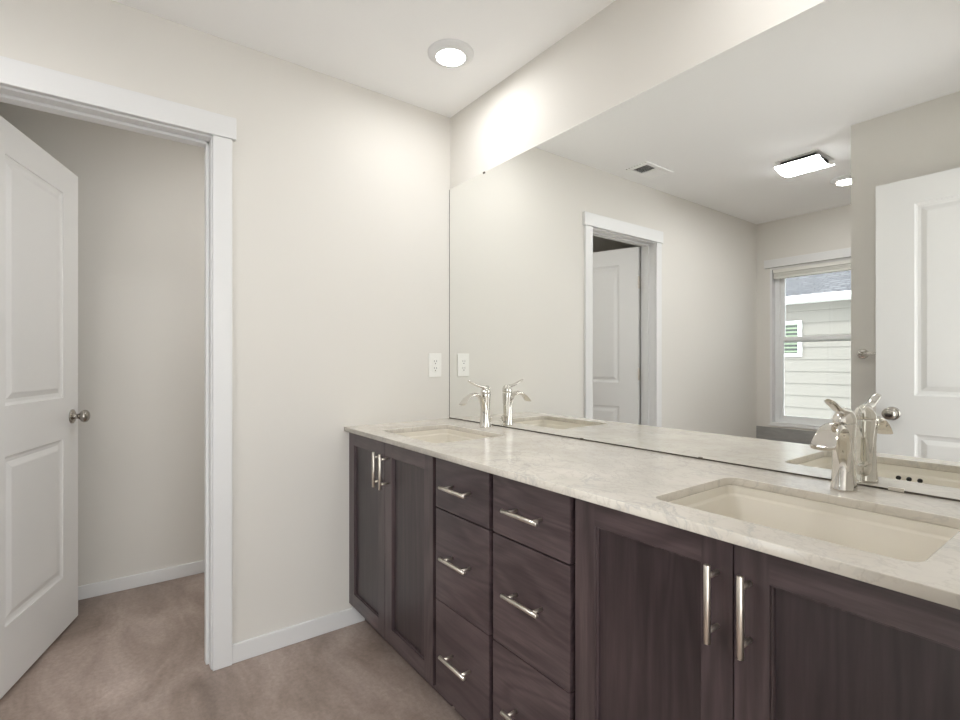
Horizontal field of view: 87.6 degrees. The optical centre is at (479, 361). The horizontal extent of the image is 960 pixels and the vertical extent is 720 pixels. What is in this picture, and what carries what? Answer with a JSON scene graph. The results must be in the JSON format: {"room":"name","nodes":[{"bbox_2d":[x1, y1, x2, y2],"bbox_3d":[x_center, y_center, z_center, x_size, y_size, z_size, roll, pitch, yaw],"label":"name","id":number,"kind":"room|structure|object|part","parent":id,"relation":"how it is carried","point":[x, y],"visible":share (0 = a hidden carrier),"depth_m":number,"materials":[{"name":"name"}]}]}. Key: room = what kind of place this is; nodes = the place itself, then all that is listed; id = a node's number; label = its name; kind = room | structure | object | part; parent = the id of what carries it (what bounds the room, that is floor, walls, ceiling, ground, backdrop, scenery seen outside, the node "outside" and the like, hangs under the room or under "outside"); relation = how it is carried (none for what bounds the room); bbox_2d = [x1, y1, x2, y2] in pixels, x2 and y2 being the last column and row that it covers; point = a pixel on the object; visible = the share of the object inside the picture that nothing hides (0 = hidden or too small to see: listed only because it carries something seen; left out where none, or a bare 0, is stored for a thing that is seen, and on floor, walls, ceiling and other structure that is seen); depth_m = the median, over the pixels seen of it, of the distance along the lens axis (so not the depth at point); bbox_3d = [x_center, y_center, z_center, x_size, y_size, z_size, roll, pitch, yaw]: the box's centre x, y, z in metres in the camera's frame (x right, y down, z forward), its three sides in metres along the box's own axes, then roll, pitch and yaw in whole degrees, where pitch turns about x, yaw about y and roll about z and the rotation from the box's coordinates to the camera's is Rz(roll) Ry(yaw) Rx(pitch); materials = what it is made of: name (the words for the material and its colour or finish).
{"room":"bathroom","nodes":[
{"label":"bathroom","id":0,"kind":"room"},
{"bbox_2d":[0,102,203,585],"bbox_3d":[-2.144,-0.038,2.443,3.356,2.440,0.100,0,0,-37],"label":"wall","id":1,"kind":"structure","parent":0,"point":[141,196],"depth_m":2.63,"materials":[{"name":"white paint"}]},
{"bbox_2d":[78,560,203,599],"bbox_3d":[-2.111,1.148,2.398,3.356,0.068,0.012,0,0,-37],"label":"baseboard","id":2,"kind":"structure","parent":1,"relation":"attached to","point":[165,574],"depth_m":2.63,"materials":[{"name":"white wood"}]},
{"bbox_2d":[0,0,449,643],"bbox_3d":[-1.533,-0.038,1.623,3.356,2.440,0.115,0,0,-37],"label":"wall","id":3,"kind":"structure","parent":0,"point":[340,188],"depth_m":2.13,"materials":[{"name":"white paint"}]},
{"bbox_2d":[0,116,89,698],"bbox_3d":[-1.756,0.158,1.959,0.167,2.025,0.737,0,0,-18],"label":"door","id":4,"kind":"structure","parent":3,"relation":"in","point":[39,415],"depth_m":1.97,"materials":[{"name":"white wood"}]},
{"bbox_3d":[-1.805,0.245,2.264,0.066,0.064,0.064,0,0,-18],"label":"knob","id":5,"kind":"part","parent":4,"relation":"part of","materials":[{"name":"silver metal"}]},
{"bbox_2d":[0,85,211,669],"bbox_3d":[-1.343,0.151,1.765,0.723,2.062,0.117,0,0,-37],"label":"trim","id":6,"kind":"structure","parent":3,"relation":"attached to","point":[8,95],"depth_m":1.93,"materials":[{"name":"white wood"}]},
{"bbox_2d":[0,56,235,670],"bbox_3d":[-1.298,0.115,1.712,0.848,2.134,0.024,0,0,-37],"label":"trim","id":7,"kind":"structure","parent":3,"relation":"attached to","point":[16,74],"depth_m":1.92,"materials":[{"name":"white wood"}]},
{"bbox_2d":[232,607,364,663],"bbox_3d":[-0.750,1.145,2.127,0.554,0.075,0.012,0,0,-37],"label":"baseboard","id":8,"kind":"structure","parent":3,"relation":"attached to","point":[255,646],"depth_m":2.10,"materials":[{"name":"white wood"}]},
{"bbox_2d":[429,353,440,376],"bbox_3d":[-0.226,0.015,2.521,0.072,0.119,0.007,0,0,-37],"label":"wall outlet","id":9,"kind":"object","parent":3,"relation":"attached to","point":[434,358],"visible":1,"depth_m":2.52,"materials":[{"name":"white plastic"}]},
{"bbox_2d":[432,358,437,371],"bbox_3d":[-0.224,0.016,2.519,0.035,0.068,0.002,0,0,-37],"label":"receptacle","id":10,"kind":"object","parent":9,"relation":"attached to","point":[434,360],"depth_m":2.52,"materials":[{"name":"white plastic"}]},
{"bbox_2d":[0,573,464,719],"bbox_3d":[-0.777,1.242,0.575,3.636,0.120,4.730,0,0,-37],"label":"floor","id":11,"kind":"structure","parent":0,"point":[137,653],"depth_m":1.88,"materials":[{"name":"beige carpet"}]},
{"bbox_2d":[349,432,452,705],"bbox_3d":[-0.175,0.747,2.109,0.576,0.870,0.720,0,0,-37],"label":"vanity cabinet","id":12,"kind":"object","parent":11,"relation":"on","point":[392,489],"visible":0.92,"depth_m":1.92,"materials":[{"name":"brown wood"}]},
{"bbox_3d":[-0.472,0.699,2.114,0.022,0.767,0.358,0,0,-37],"label":"door","id":13,"kind":"part","parent":12,"relation":"part of","materials":[{"name":"brown wood"}]},
{"bbox_3d":[-0.406,0.422,1.972,0.041,0.137,0.012,0,0,-37],"label":"handle","id":14,"kind":"part","parent":12,"relation":"part of","materials":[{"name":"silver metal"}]},
{"bbox_3d":[-0.372,0.422,1.927,0.041,0.137,0.012,0,0,-37],"label":"handle","id":15,"kind":"part","parent":12,"relation":"part of","materials":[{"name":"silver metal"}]},
{"bbox_3d":[-0.256,0.699,1.824,0.022,0.767,0.358,0,0,-37],"label":"door","id":16,"kind":"part","parent":12,"relation":"part of","materials":[{"name":"brown wood"}]},
{"bbox_2d":[436,458,493,719],"bbox_3d":[0.138,0.747,1.690,0.576,0.870,0.288,0,0,-37],"label":"vanity cabinet","id":17,"kind":"object","parent":11,"relation":"on","point":[464,494],"visible":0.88,"depth_m":1.52,"materials":[{"name":"brown wood"}]},
{"bbox_3d":[-0.075,0.928,1.528,0.041,0.012,0.137,0,0,-37],"label":"handle","id":18,"kind":"part","parent":17,"relation":"part of","materials":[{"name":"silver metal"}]},
{"bbox_3d":[-0.075,0.619,1.528,0.041,0.012,0.137,0,0,-37],"label":"handle","id":19,"kind":"part","parent":17,"relation":"part of","materials":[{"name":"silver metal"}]},
{"bbox_3d":[-0.075,0.395,1.528,0.041,0.012,0.137,0,0,-37],"label":"handle","id":20,"kind":"part","parent":17,"relation":"part of","materials":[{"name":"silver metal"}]},
{"bbox_3d":[-0.051,0.932,1.549,0.022,0.300,0.288,0,0,-37],"label":"drawer","id":21,"kind":"part","parent":17,"relation":"part of","materials":[{"name":"brown wood"}]},
{"bbox_3d":[-0.051,0.396,1.549,0.022,0.162,0.288,0,0,-37],"label":"drawer","id":22,"kind":"part","parent":17,"relation":"part of","materials":[{"name":"brown wood"}]},
{"bbox_3d":[-0.051,0.630,1.549,0.022,0.298,0.288,0,0,-37],"label":"drawer","id":23,"kind":"part","parent":17,"relation":"part of","materials":[{"name":"brown wood"}]},
{"bbox_2d":[493,474,574,719],"bbox_3d":[0.322,0.747,1.443,0.576,0.870,0.293,0,0,-37],"label":"vanity cabinet","id":24,"kind":"object","parent":11,"relation":"on","point":[534,527],"visible":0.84,"depth_m":1.28,"materials":[{"name":"brown wood"}]},
{"bbox_3d":[0.109,0.928,1.280,0.041,0.012,0.137,0,0,-37],"label":"handle","id":25,"kind":"part","parent":24,"relation":"part of","materials":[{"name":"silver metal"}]},
{"bbox_3d":[0.109,0.619,1.280,0.041,0.012,0.137,0,0,-37],"label":"handle","id":26,"kind":"part","parent":24,"relation":"part of","materials":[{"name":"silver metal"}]},
{"bbox_3d":[0.109,0.395,1.280,0.041,0.012,0.137,0,0,-37],"label":"handle","id":27,"kind":"part","parent":24,"relation":"part of","materials":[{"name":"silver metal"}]},
{"bbox_3d":[0.133,0.932,1.302,0.022,0.300,0.293,0,0,-37],"label":"drawer","id":28,"kind":"part","parent":24,"relation":"part of","materials":[{"name":"brown wood"}]},
{"bbox_3d":[0.133,0.630,1.302,0.022,0.298,0.293,0,0,-37],"label":"drawer","id":29,"kind":"part","parent":24,"relation":"part of","materials":[{"name":"brown wood"}]},
{"bbox_3d":[0.133,0.396,1.302,0.022,0.162,0.293,0,0,-37],"label":"drawer","id":30,"kind":"part","parent":24,"relation":"part of","materials":[{"name":"brown wood"}]},
{"bbox_2d":[575,498,959,719],"bbox_3d":[0.639,0.747,1.018,0.576,0.870,0.733,0,0,-37],"label":"vanity cabinet","id":31,"kind":"object","parent":11,"relation":"on","point":[672,623],"visible":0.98,"depth_m":0.87,"materials":[{"name":"brown wood"}]},
{"bbox_2d":[344,418,959,609],"bbox_3d":[0.261,0.299,1.548,0.567,0.020,2.150,0,0,-37],"label":"countertop","id":32,"kind":"structure","parent":31,"relation":"on","point":[637,482],"depth_m":1.15,"materials":[{"name":"white stone"}]},
{"bbox_2d":[394,429,488,442],"bbox_3d":[-0.158,0.388,2.048,0.375,0.158,0.480,0,0,-37],"label":"sink","id":33,"kind":"object","parent":32,"relation":"in","point":[439,435],"visible":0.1,"depth_m":2.25,"materials":[{"name":"ceramic"}]},
{"bbox_2d":[459,380,491,427],"bbox_3d":[-0.014,0.184,2.197,0.168,0.209,0.052,0,0,-37],"label":"faucet","id":34,"kind":"object","parent":32,"relation":"on","point":[484,398],"visible":1,"depth_m":2.20,"materials":[{"name":"silver metal"}]},
{"bbox_3d":[-0.005,0.109,2.204,0.118,0.059,0.047,0,0,-37],"label":"lever","id":35,"kind":"part","parent":34,"relation":"part of","materials":[{"name":"silver metal"}]},
{"bbox_2d":[669,485,959,561],"bbox_3d":[0.630,0.388,0.990,0.375,0.158,0.480,0,0,-37],"label":"sink","id":36,"kind":"object","parent":32,"relation":"in","point":[899,538],"visible":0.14,"depth_m":1.08,"materials":[{"name":"ceramic"}]},
{"bbox_2d":[810,399,857,491],"bbox_3d":[0.789,0.184,1.109,0.168,0.209,0.052,0,0,-37],"label":"faucet","id":37,"kind":"object","parent":32,"relation":"on","point":[838,437],"visible":1,"depth_m":1.11,"materials":[{"name":"silver metal"}]},
{"bbox_3d":[0.798,0.109,1.116,0.118,0.059,0.047,0,0,-37],"label":"lever","id":38,"kind":"part","parent":37,"relation":"part of","materials":[{"name":"silver metal"}]},
{"bbox_3d":[0.340,0.699,1.024,0.022,0.767,0.365,0,0,-37],"label":"door","id":39,"kind":"part","parent":31,"relation":"part of","materials":[{"name":"brown wood"}]},
{"bbox_3d":[0.407,0.422,0.881,0.041,0.137,0.012,0,0,-37],"label":"handle","id":40,"kind":"part","parent":31,"relation":"part of","materials":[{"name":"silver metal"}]},
{"bbox_3d":[0.441,0.422,0.835,0.041,0.137,0.012,0,0,-37],"label":"handle","id":41,"kind":"part","parent":31,"relation":"part of","materials":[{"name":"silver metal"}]},
{"bbox_3d":[0.559,0.699,0.729,0.022,0.767,0.365,0,0,-37],"label":"door","id":42,"kind":"part","parent":31,"relation":"part of","materials":[{"name":"brown wood"}]},
{"bbox_2d":[113,0,614,117],"bbox_3d":[-0.777,-1.318,0.575,3.636,0.120,4.730,0,0,-37],"label":"ceiling","id":43,"kind":"structure","parent":0,"point":[380,46],"depth_m":1.92,"materials":[{"name":"white paint"}]},
{"bbox_2d":[428,39,473,67],"bbox_3d":[-0.119,-1.247,2.041,0.188,0.022,0.188,0,0,-37],"label":"recessed light","id":44,"kind":"object","parent":43,"relation":"in","point":[448,53],"visible":1,"depth_m":2.01,"materials":[{"name":"white"}]},
{"bbox_2d":[450,0,824,188],"bbox_3d":[0.633,-0.038,1.625,0.120,2.440,4.730,0,0,-37],"label":"wall","id":45,"kind":"structure","parent":0,"point":[628,48],"depth_m":1.79,"materials":[{"name":"white paint"}]},
{"bbox_2d":[449,0,959,501],"bbox_3d":[0.485,-0.300,1.715,0.009,1.176,2.148,0,0,-37],"label":"wall mirror","id":46,"kind":"object","parent":45,"relation":"attached to","point":[767,231],"visible":1,"depth_m":1.38,"materials":[{"name":"silver mirror"}]}
]}

